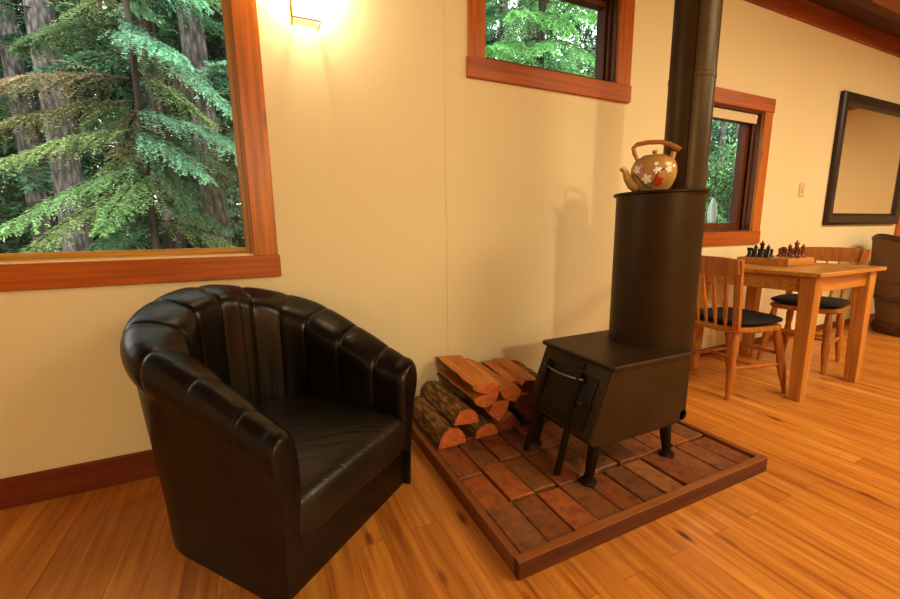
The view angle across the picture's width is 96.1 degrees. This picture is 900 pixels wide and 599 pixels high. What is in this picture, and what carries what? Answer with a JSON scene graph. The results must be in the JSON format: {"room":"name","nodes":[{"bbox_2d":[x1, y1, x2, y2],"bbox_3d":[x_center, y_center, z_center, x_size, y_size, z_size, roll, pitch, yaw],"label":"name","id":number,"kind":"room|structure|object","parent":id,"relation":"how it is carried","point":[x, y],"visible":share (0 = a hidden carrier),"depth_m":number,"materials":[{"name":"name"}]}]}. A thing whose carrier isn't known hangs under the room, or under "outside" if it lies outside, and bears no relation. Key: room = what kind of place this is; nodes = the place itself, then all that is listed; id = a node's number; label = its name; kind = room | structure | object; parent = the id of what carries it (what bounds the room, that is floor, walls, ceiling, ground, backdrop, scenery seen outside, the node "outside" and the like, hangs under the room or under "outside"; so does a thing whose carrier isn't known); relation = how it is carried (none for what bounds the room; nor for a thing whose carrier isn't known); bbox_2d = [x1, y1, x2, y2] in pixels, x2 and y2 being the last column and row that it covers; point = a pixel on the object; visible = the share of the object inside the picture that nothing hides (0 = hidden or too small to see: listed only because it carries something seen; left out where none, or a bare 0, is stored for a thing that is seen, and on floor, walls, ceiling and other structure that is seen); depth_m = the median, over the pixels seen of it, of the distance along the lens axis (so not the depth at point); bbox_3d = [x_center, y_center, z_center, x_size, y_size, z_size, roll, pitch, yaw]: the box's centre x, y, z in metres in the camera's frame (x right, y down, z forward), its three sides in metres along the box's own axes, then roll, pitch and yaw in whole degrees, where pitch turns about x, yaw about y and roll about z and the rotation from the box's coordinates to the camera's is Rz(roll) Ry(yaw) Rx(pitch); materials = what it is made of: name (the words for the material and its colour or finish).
{"room":"cabin living room","nodes":[
{"label":"cabin living room","id":0,"kind":"room"},
{"bbox_2d":[0,0,899,478],"bbox_3d":[1.620,-0.864,2.916,10.900,2.700,0.160,-5,11,-25],"label":"wall","id":1,"kind":"structure","parent":0,"point":[358,126],"depth_m":2.08,"materials":[{"name":"beige paint"}]},
{"bbox_2d":[0,0,281,291],"bbox_3d":[-1.946,-0.846,1.216,2.530,1.692,0.184,-5,11,-25],"label":"window","id":2,"kind":"structure","parent":1,"relation":"in","point":[240,17],"depth_m":1.65,"materials":[{"name":"brown wood"}]},
{"bbox_2d":[290,0,320,30],"bbox_3d":[-0.600,-1.286,1.652,0.115,0.298,0.090,-5,11,-25],"label":"wall sconce","id":3,"kind":"object","parent":1,"relation":"attached to","point":[308,10],"visible":1,"depth_m":1.64,"materials":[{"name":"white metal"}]},
{"bbox_2d":[0,313,874,509],"bbox_3d":[0.750,0.507,2.635,8.860,0.118,0.016,-5,11,-25],"label":"baseboard","id":4,"kind":"structure","parent":1,"relation":"attached to","point":[15,491],"depth_m":1.61,"materials":[{"name":"brown wood"}]},
{"bbox_2d":[443,0,448,389],"bbox_3d":[-0.023,-0.688,2.077,0.003,2.447,0.001,-5,11,-25],"label":"trim","id":5,"kind":"structure","parent":1,"relation":"attached to","point":[443,0],"depth_m":2.08,"materials":[{"name":"beige paint"}]},
{"bbox_2d":[466,0,634,103],"bbox_3d":[0.562,-1.518,2.291,1.132,0.679,0.184,-5,11,-25],"label":"window","id":6,"kind":"structure","parent":1,"relation":"in","point":[608,84],"depth_m":2.37,"materials":[{"name":"brown wood"}]},
{"bbox_2d":[702,87,775,245],"bbox_3d":[1.998,-0.966,3.063,1.050,1.096,0.184,-5,11,-25],"label":"window","id":7,"kind":"structure","parent":1,"relation":"in","point":[739,230],"depth_m":3.17,"materials":[{"name":"brown wood"}]},
{"bbox_2d":[713,107,757,123],"bbox_3d":[1.999,-1.355,2.959,0.775,0.073,0.044,-5,11,-25],"label":"roller blind","id":8,"kind":"object","parent":7,"relation":"attached to","point":[717,112],"visible":0.62,"depth_m":2.98,"materials":[{"name":"beige fabric"}]},
{"bbox_2d":[798,183,805,196],"bbox_3d":[3.022,-0.942,3.469,0.082,0.114,0.012,-5,11,-25],"label":"light switch","id":9,"kind":"object","parent":1,"relation":"attached to","point":[802,185],"visible":1,"depth_m":3.46,"materials":[{"name":"beige plastic"}]},
{"bbox_2d":[744,0,899,57],"bbox_3d":[1.645,-2.113,2.611,10.900,0.135,0.030,-5,11,-25],"label":"trim","id":10,"kind":"structure","parent":1,"relation":"attached to","point":[805,11],"depth_m":3.26,"materials":[{"name":"brown wood"}]},
{"bbox_2d":[822,90,899,224],"bbox_3d":[4.052,-1.299,3.878,1.442,1.138,0.038,-5,11,-25],"label":"wall mirror","id":11,"kind":"object","parent":1,"relation":"attached to","point":[863,187],"visible":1,"depth_m":3.81,"materials":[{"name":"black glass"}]},
{"bbox_2d":[833,106,899,213],"bbox_3d":[4.047,-1.300,3.888,1.240,0.936,0.004,-5,11,-25],"label":"mirror glass","id":12,"kind":"object","parent":11,"relation":"attached to","point":[868,181],"depth_m":3.86,"materials":[{"name":"beige mirror"}]},
{"bbox_2d":[894,213,899,235],"bbox_3d":[5.251,-0.940,4.486,1.065,2.220,0.082,-5,11,-25],"label":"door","id":13,"kind":"structure","parent":1,"relation":"in","point":[897,226],"depth_m":4.32,"materials":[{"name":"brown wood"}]},
{"bbox_2d":[0,319,899,598],"bbox_3d":[2.763,0.925,0.781,11.140,0.120,5.480,-5,11,-25],"label":"floor","id":14,"kind":"structure","parent":0,"point":[822,519],"depth_m":1.37,"materials":[{"name":"brown wood"}]},
{"bbox_2d":[120,284,416,598],"bbox_3d":[-0.640,0.370,1.490,0.802,0.816,0.787,4,11,26],"label":"leather armchair","id":15,"kind":"object","parent":14,"relation":"on","point":[278,425],"visible":1,"depth_m":1.26,"materials":[{"name":"black leather"}]},
{"bbox_2d":[254,396,403,538],"bbox_3d":[-0.579,0.531,1.482,0.664,0.203,0.580,4,11,26],"label":"seat cushion","id":16,"kind":"object","parent":15,"relation":"on","point":[343,444],"depth_m":1.35,"materials":[{"name":"leather"}]},
{"bbox_2d":[412,400,767,580],"bbox_3d":[0.535,0.661,1.924,1.248,0.063,1.088,-5,11,-25],"label":"platform","id":17,"kind":"object","parent":14,"relation":"on","point":[536,519],"visible":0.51,"depth_m":1.56,"materials":[{"name":"brown brick"}]},
{"bbox_2d":[413,396,465,448],"bbox_3d":[-0.073,0.587,1.994,0.136,0.088,0.400,-5,11,-25],"label":"log","id":18,"kind":"object","parent":17,"relation":"on","point":[440,430],"visible":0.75,"depth_m":1.89,"materials":[{"name":"brown wood"}]},
{"bbox_2d":[422,380,477,425],"bbox_3d":[-0.010,0.505,2.010,0.127,0.081,0.400,-5,11,-25],"label":"log","id":19,"kind":"object","parent":18,"relation":"on","point":[451,406],"visible":1,"depth_m":1.92,"materials":[{"name":"brown wood"}]},
{"bbox_2d":[454,394,497,438],"bbox_3d":[0.089,0.583,2.073,0.128,0.066,0.395,-5,11,-25],"label":"log","id":20,"kind":"object","parent":17,"relation":"on","point":[483,428],"visible":0.53,"depth_m":1.91,"materials":[{"name":"brown wood"}]},
{"bbox_2d":[480,395,508,421],"bbox_3d":[0.148,0.500,2.087,0.114,0.109,0.395,-5,11,-25],"label":"log","id":21,"kind":"object","parent":20,"relation":"on","point":[499,407],"visible":0.28,"depth_m":1.91,"materials":[{"name":"brown wood"}]},
{"bbox_2d":[438,369,498,406],"bbox_3d":[0.083,0.427,2.041,0.138,0.086,0.400,-5,11,-25],"label":"log","id":22,"kind":"object","parent":21,"relation":"on","point":[481,400],"visible":0.64,"depth_m":1.90,"materials":[{"name":"brown wood"}]},
{"bbox_2d":[436,355,499,393],"bbox_3d":[0.078,0.364,2.019,0.152,0.066,0.415,-5,11,-25],"label":"log","id":23,"kind":"object","parent":22,"relation":"on","point":[477,379],"visible":1,"depth_m":1.95,"materials":[{"name":"brown wood"}]},
{"bbox_2d":[467,358,520,400],"bbox_3d":[0.193,0.407,2.087,0.123,0.099,0.411,-6,11,-27],"label":"log","id":24,"kind":"object","parent":21,"relation":"on","point":[508,390],"visible":0.51,"depth_m":1.92,"materials":[{"name":"brown wood"}]},
{"bbox_2d":[465,397,519,430],"bbox_3d":[0.214,0.563,2.134,0.109,0.082,0.385,-5,11,-25],"label":"log","id":25,"kind":"object","parent":17,"relation":"on","point":[508,421],"visible":0.35,"depth_m":1.98,"materials":[{"name":"brown wood"}]},
{"bbox_2d":[509,388,529,413],"bbox_3d":[0.277,0.489,2.157,0.094,0.101,0.375,-5,11,-25],"label":"log","id":26,"kind":"object","parent":25,"relation":"on","point":[520,404],"visible":0.22,"depth_m":1.99,"materials":[{"name":"brown wood"}]},
{"bbox_2d":[482,360,518,386],"bbox_3d":[0.266,0.395,2.170,0.058,0.044,0.319,-5,11,-21],"label":"log","id":27,"kind":"object","parent":26,"relation":"on","point":[489,364],"visible":0.72,"depth_m":2.15,"materials":[{"name":"brown wood"}]},
{"bbox_2d":[493,358,535,391],"bbox_3d":[0.347,0.399,2.186,0.107,0.072,0.370,-4,10,-18],"label":"log","id":28,"kind":"object","parent":26,"relation":"on","point":[526,381],"visible":0.67,"depth_m":2.12,"materials":[{"name":"brown wood"}]},
{"bbox_2d":[508,405,532,421],"bbox_3d":[0.348,0.527,2.208,0.109,0.119,0.355,-5,11,-25],"label":"log","id":29,"kind":"object","parent":17,"relation":"on","point":[526,416],"visible":0.09,"depth_m":2.05,"materials":[{"name":"brown wood"}]},
{"bbox_2d":[523,188,710,486],"bbox_3d":[0.755,0.106,1.751,0.844,1.111,0.424,-5,11,-25],"label":"wood stove","id":30,"kind":"object","parent":17,"relation":"on","point":[629,379],"visible":1,"depth_m":1.63,"materials":[{"name":"metal"}]},
{"bbox_2d":[619,140,681,191],"bbox_3d":[0.833,-0.552,1.674,0.209,0.212,0.177,-5,11,-25],"label":"teapot","id":31,"kind":"object","parent":30,"relation":"on","point":[654,171],"visible":0.9,"depth_m":1.63,"materials":[{"name":"beige ceramic"}]},
{"bbox_2d":[663,0,722,188],"bbox_3d":[1.024,-1.228,1.667,0.300,1.538,0.300,-5,11,-25],"label":"pipe","id":32,"kind":"object","parent":30,"relation":"on","point":[696,29],"visible":0.77,"depth_m":1.67,"materials":[{"name":"black metal"}]},
{"bbox_3d":[0.435,0.518,2.270,0.099,0.114,0.315,-5,11,-25],"label":"log","id":33,"kind":"object","parent":17,"relation":"on","visible":0},
{"bbox_2d":[510,360,536,377],"bbox_3d":[0.423,0.403,2.234,0.063,0.044,0.342,-4,10,-20],"label":"log","id":34,"kind":"object","parent":33,"relation":"on","point":[519,364],"visible":0.3,"depth_m":2.25,"materials":[{"name":"brown wood"}]},
{"bbox_2d":[691,255,786,400],"bbox_3d":[1.745,0.144,2.526,0.550,0.851,0.467,-3,10,-15],"label":"spindle chair","id":35,"kind":"object","parent":14,"relation":"on","point":[714,265],"visible":0.71,"depth_m":2.37,"materials":[{"name":"brown wood"}]},
{"bbox_2d":[699,307,782,324],"bbox_3d":[1.772,0.100,2.525,0.401,0.052,0.410,-3,10,-15],"label":"seat pad","id":36,"kind":"object","parent":35,"relation":"on","point":[749,317],"visible":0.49,"depth_m":2.40,"materials":[{"name":"black fabric"}]},
{"bbox_2d":[690,262,886,401],"bbox_3d":[2.203,0.144,2.751,0.780,0.757,0.760,-5,11,-25],"label":"dining table","id":37,"kind":"object","parent":14,"relation":"on","point":[810,280],"visible":0.68,"depth_m":2.46,"materials":[{"name":"brown wood"}]},
{"bbox_2d":[737,255,813,265],"bbox_3d":[2.232,-0.271,2.784,0.310,0.047,0.310,-5,11,-25],"label":"board","id":38,"kind":"object","parent":37,"relation":"on","point":[776,260],"visible":0.76,"depth_m":2.68,"materials":[{"name":"brown wood"}]},
{"bbox_2d":[746,247,752,256],"bbox_3d":[2.085,-0.330,2.817,0.036,0.062,0.036,-5,11,-25],"label":"chess rook","id":39,"kind":"object","parent":38,"relation":"on","point":[749,249],"visible":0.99,"depth_m":2.81,"materials":[{"name":"black wood"}]},
{"bbox_2d":[752,244,757,256],"bbox_3d":[2.101,-0.337,2.780,0.036,0.087,0.036,-5,11,-25],"label":"bishop","id":40,"kind":"object","parent":38,"relation":"on","point":[755,246],"visible":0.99,"depth_m":2.77,"materials":[{"name":"black wood"}]},
{"bbox_2d":[757,241,764,256],"bbox_3d":[2.117,-0.343,2.744,0.040,0.112,0.040,-5,11,-25],"label":"king","id":41,"kind":"object","parent":38,"relation":"on","point":[761,254],"visible":0.98,"depth_m":2.74,"materials":[{"name":"black wood"}]},
{"bbox_2d":[764,245,770,257],"bbox_3d":[2.133,-0.325,2.712,0.036,0.087,0.036,-5,11,-25],"label":"bishop","id":42,"kind":"object","parent":38,"relation":"on","point":[768,246],"visible":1,"depth_m":2.71,"materials":[{"name":"black wood"}]},
{"bbox_2d":[781,247,786,255],"bbox_3d":[2.339,-0.337,2.839,0.036,0.062,0.036,-5,11,-25],"label":"chess rook","id":43,"kind":"object","parent":38,"relation":"on","point":[782,248],"visible":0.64,"depth_m":2.83,"materials":[{"name":"red wood"}]},
{"bbox_2d":[787,244,791,255],"bbox_3d":[2.355,-0.344,2.803,0.036,0.087,0.036,-5,11,-25],"label":"bishop","id":44,"kind":"object","parent":38,"relation":"on","point":[790,245],"visible":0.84,"depth_m":2.80,"materials":[{"name":"red wood"}]},
{"bbox_2d":[789,248,794,256],"bbox_3d":[2.333,-0.320,2.754,0.032,0.056,0.032,-5,11,-25],"label":"pawn","id":45,"kind":"object","parent":38,"relation":"on","point":[793,249],"visible":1,"depth_m":2.75,"materials":[{"name":"red wood"}]},
{"bbox_2d":[794,240,799,256],"bbox_3d":[2.370,-0.351,2.767,0.040,0.112,0.040,-5,11,-25],"label":"king","id":46,"kind":"object","parent":38,"relation":"on","point":[797,243],"visible":0.79,"depth_m":2.76,"materials":[{"name":"red wood"}]},
{"bbox_2d":[801,244,805,256],"bbox_3d":[2.387,-0.333,2.735,0.036,0.087,0.036,-5,11,-25],"label":"bishop","id":47,"kind":"object","parent":38,"relation":"on","point":[803,247],"visible":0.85,"depth_m":2.73,"materials":[{"name":"red wood"}]},
{"bbox_2d":[757,247,871,373],"bbox_3d":[2.691,0.045,3.023,0.550,0.851,0.467,-7,12,-32],"label":"spindle chair","id":48,"kind":"object","parent":14,"relation":"on","point":[827,254],"visible":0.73,"depth_m":2.99,"materials":[{"name":"brown wood"}]},
{"bbox_2d":[771,294,850,307],"bbox_3d":[2.667,0.005,3.001,0.401,0.052,0.410,-7,12,-32],"label":"seat pad","id":49,"kind":"object","parent":48,"relation":"on","point":[826,302],"visible":0.73,"depth_m":2.92,"materials":[{"name":"black fabric"}]},
{"bbox_2d":[870,234,899,336],"bbox_3d":[4.352,-0.135,3.696,0.802,0.929,0.802,-5,11,-25],"label":"wicker armchair","id":50,"kind":"object","parent":14,"relation":"on","point":[885,247],"visible":0.94,"depth_m":3.72,"materials":[{"name":"wicker"}]},
{"bbox_2d":[538,0,597,10],"bbox_3d":[1.642,-2.441,3.152,12.000,0.314,0.721,-5,11,-25],"label":"roof eave","id":51,"kind":"object","parent":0,"point":[542,1],"visible":0.07,"depth_m":3.20},
{"bbox_2d":[707,123,720,222],"bbox_3d":[2.546,-1.491,3.830,0.110,1.600,0.110,-5,11,-25],"label":"pet feeder","id":52,"kind":"object","parent":51,"relation":"hanging from","point":[712,209],"visible":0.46,"depth_m":3.91,"materials":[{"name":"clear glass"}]},
{"bbox_2d":[707,198,716,222],"bbox_3d":[2.553,-0.866,3.939,0.084,0.239,0.084,-5,11,-25],"label":"bottle","id":53,"kind":"object","parent":52,"relation":"on","point":[712,209],"depth_m":3.91,"materials":[{"name":"glass"}]},
{"bbox_2d":[808,0,899,37],"bbox_3d":[2.728,-1.843,0.298,11.140,0.100,5.480,-5,11,-25],"label":"ceiling","id":54,"kind":"structure","parent":0,"point":[867,12],"depth_m":3.28,"materials":[{"name":"brown wood"}]},
{"bbox_2d":[871,0,899,14],"bbox_3d":[4.924,-2.374,3.711,4.000,0.080,0.160,-5,11,-25],"label":"trim","id":55,"kind":"structure","parent":54,"relation":"attached to","point":[893,5],"depth_m":3.00,"materials":[{"name":"brown wood"}]},
{"label":"outside","id":56,"kind":"structure","parent":0,"visible":0},
{"bbox_3d":[-2.565,-2.316,23.212,75.000,0.200,39.590,-5,11,-25],"label":"ground","id":57,"kind":"structure","parent":56,"visible":0},
{"bbox_2d":[0,220,43,235],"bbox_3d":[-7.583,-3.790,4.960,2.888,9.609,2.990,5,12,31],"label":"fir","id":58,"kind":"object","parent":57,"relation":"on","point":[3,221],"visible":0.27,"depth_m":6.30,"materials":[{"name":"green plant"}]},
{"bbox_2d":[0,1,43,246],"bbox_3d":[-11.256,-4.882,10.570,2.942,9.951,2.848,-6,11,-29],"label":"fir","id":59,"kind":"object","parent":57,"relation":"on","point":[5,96],"visible":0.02,"depth_m":10.79,"materials":[{"name":"green plant"}]},
{"bbox_2d":[0,0,136,252],"bbox_3d":[-6.825,-5.121,6.004,2.604,11.982,2.690,-2,10,-9],"label":"tree","id":60,"kind":"object","parent":57,"relation":"on","point":[12,63],"visible":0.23,"depth_m":6.30,"materials":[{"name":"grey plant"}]},
{"bbox_2d":[0,0,138,251],"bbox_3d":[-4.624,-3.907,4.096,2.487,9.559,1.070,-5,11,-25],"label":"fir tree","id":61,"kind":"object","parent":57,"relation":"on","point":[37,14],"visible":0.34,"depth_m":4.70,"materials":[{"name":"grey plant"}]},
{"bbox_2d":[0,0,155,248],"bbox_3d":[-8.822,-4.952,8.925,3.043,10.629,3.143,-1,10,-2],"label":"fir","id":62,"kind":"object","parent":57,"relation":"on","point":[37,108],"visible":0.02,"depth_m":9.19,"materials":[{"name":"green plant"}]},
{"bbox_2d":[0,0,237,252],"bbox_3d":[-3.107,-1.942,3.771,2.151,5.754,1.892,-6,11,-29],"label":"tree","id":63,"kind":"object","parent":57,"relation":"on","point":[163,53],"visible":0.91,"depth_m":3.75,"materials":[{"name":"green plant"}]},
{"bbox_2d":[29,0,243,250],"bbox_3d":[-4.925,-4.737,6.473,3.140,10.969,3.243,-4,11,-20],"label":"tree","id":64,"kind":"object","parent":57,"relation":"on","point":[168,242],"visible":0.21,"depth_m":6.62,"materials":[{"name":"green plant"}]},
{"bbox_2d":[69,2,204,249],"bbox_3d":[-6.841,-4.757,8.589,3.201,10.287,3.092,6,12,34],"label":"fir","id":65,"kind":"object","parent":57,"relation":"on","point":[128,81],"visible":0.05,"depth_m":8.48,"materials":[{"name":"green plant"}]},
{"bbox_2d":[141,3,206,244],"bbox_3d":[-7.492,-6.000,11.100,2.604,11.982,2.690,-7,12,-34],"label":"fir","id":66,"kind":"object","parent":57,"relation":"on","point":[188,135],"visible":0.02,"depth_m":11.28,"materials":[{"name":"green plant"}]},
{"bbox_2d":[153,2,244,244],"bbox_3d":[-5.604,-6.059,9.427,2.842,12.660,2.752,-2,10,-6],"label":"fir","id":67,"kind":"object","parent":57,"relation":"on","point":[231,168],"visible":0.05,"depth_m":9.76,"materials":[{"name":"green plant"}]},
{"bbox_2d":[158,9,242,247],"bbox_3d":[-4.095,-4.471,7.678,2.990,9.948,3.096,-3,10,-11],"label":"fir","id":68,"kind":"object","parent":57,"relation":"on","point":[161,31],"visible":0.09,"depth_m":7.63,"materials":[{"name":"green plant"}]},
{"bbox_2d":[175,0,240,247],"bbox_3d":[-2.693,-3.918,4.013,1.724,9.552,0.825,-5,11,-22],"label":"fir tree","id":69,"kind":"object","parent":57,"relation":"on","point":[193,44],"visible":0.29,"depth_m":4.46,"materials":[{"name":"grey plant"}]},
{"bbox_2d":[216,113,242,234],"bbox_3d":[-2.649,-5.573,7.369,3.528,12.326,3.644,1,10,10],"label":"fir","id":70,"kind":"object","parent":57,"relation":"on","point":[219,116],"visible":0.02,"depth_m":7.25,"materials":[{"name":"green plant"}]},
{"bbox_2d":[0,0,735,248],"bbox_3d":[1.702,-8.018,19.395,56.191,14.350,7.270,-5,11,-25],"label":"thicket","id":71,"kind":"object","parent":57,"relation":"on","point":[584,40],"visible":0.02,"depth_m":18.50,"materials":[{"name":"green plant"}]},
{"bbox_2d":[0,0,737,252],"bbox_3d":[0.266,-3.999,10.539,29.399,8.249,10.681,-5,11,-22],"label":"trees","id":72,"kind":"object","parent":57,"relation":"on","point":[727,177],"visible":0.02,"depth_m":7.83,"materials":[{"name":"green plant"}]},
{"bbox_2d":[486,0,498,11],"bbox_3d":[-0.513,-4.546,7.465,2.879,9.555,2.876,-10,13,-42],"label":"fir tree","id":73,"kind":"object","parent":57,"relation":"on","point":[493,1],"visible":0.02,"depth_m":7.54,"materials":[{"name":"green plant"}]},
{"bbox_2d":[485,0,538,65],"bbox_3d":[1.401,-5.797,11.153,2.457,11.304,2.538,4,11,27],"label":"fir","id":74,"kind":"object","parent":57,"relation":"on","point":[489,11],"visible":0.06,"depth_m":10.79,"materials":[{"name":"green plant"}]},
{"bbox_2d":[510,4,551,67],"bbox_3d":[3.090,-6.808,15.902,2.530,11.643,2.614,-3,10,-15],"label":"fir","id":75,"kind":"object","parent":57,"relation":"on","point":[516,4],"visible":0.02,"depth_m":15.21,"materials":[{"name":"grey plant"}]},
{"bbox_2d":[485,0,596,77],"bbox_3d":[1.588,-4.177,6.641,3.513,9.053,2.970,-3,10,-14],"label":"cedar tree","id":76,"kind":"object","parent":57,"relation":"on","point":[543,18],"visible":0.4,"depth_m":6.26,"materials":[{"name":"green plant"}]},
{"bbox_2d":[510,1,573,70],"bbox_3d":[2.606,-5.683,13.213,3.201,10.287,3.092,1,10,10],"label":"fir","id":77,"kind":"object","parent":57,"relation":"on","point":[533,34],"visible":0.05,"depth_m":12.70,"materials":[{"name":"green plant"}]},
{"bbox_2d":[589,36,595,63],"bbox_3d":[5.972,-5.681,14.826,2.888,9.609,2.990,-4,10,-17],"label":"fir","id":78,"kind":"object","parent":57,"relation":"on","point":[594,38],"visible":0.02,"depth_m":14.62,"materials":[{"name":"green plant"}]},
{"bbox_2d":[705,120,731,213],"bbox_3d":[9.801,-7.220,16.847,3.431,11.986,3.544,0,10,4],"label":"fir","id":79,"kind":"object","parent":57,"relation":"on","point":[728,123],"visible":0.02,"depth_m":16.14,"materials":[{"name":"green plant"}]},
{"bbox_2d":[715,121,723,192],"bbox_3d":[9.245,-5.388,13.787,0.441,9.198,0.119,-9,13,-39],"label":"trunk","id":80,"kind":"object","parent":57,"relation":"on","point":[722,122],"visible":0.19,"depth_m":13.73,"materials":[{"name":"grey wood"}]},
{"bbox_2d":[715,122,725,222],"bbox_3d":[10.456,-5.710,15.530,0.193,9.202,0.159,-8,12,-41],"label":"trunk","id":81,"kind":"object","parent":57,"relation":"on","point":[724,127],"visible":0.07,"depth_m":15.41,"materials":[{"name":"grey wood"}]},
{"bbox_2d":[708,120,734,184],"bbox_3d":[11.869,-7.203,19.391,3.295,10.966,3.412,2,10,13],"label":"fir","id":82,"kind":"object","parent":57,"relation":"on","point":[716,127],"visible":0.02,"depth_m":18.99,"materials":[{"name":"green plant"}]},
{"bbox_2d":[726,123,738,220],"bbox_3d":[8.504,-5.072,12.011,0.153,9.202,0.187,-8,11,-41],"label":"trunk","id":83,"kind":"object","parent":57,"relation":"on","point":[737,125],"visible":0.09,"depth_m":12.06,"materials":[{"name":"grey wood"}]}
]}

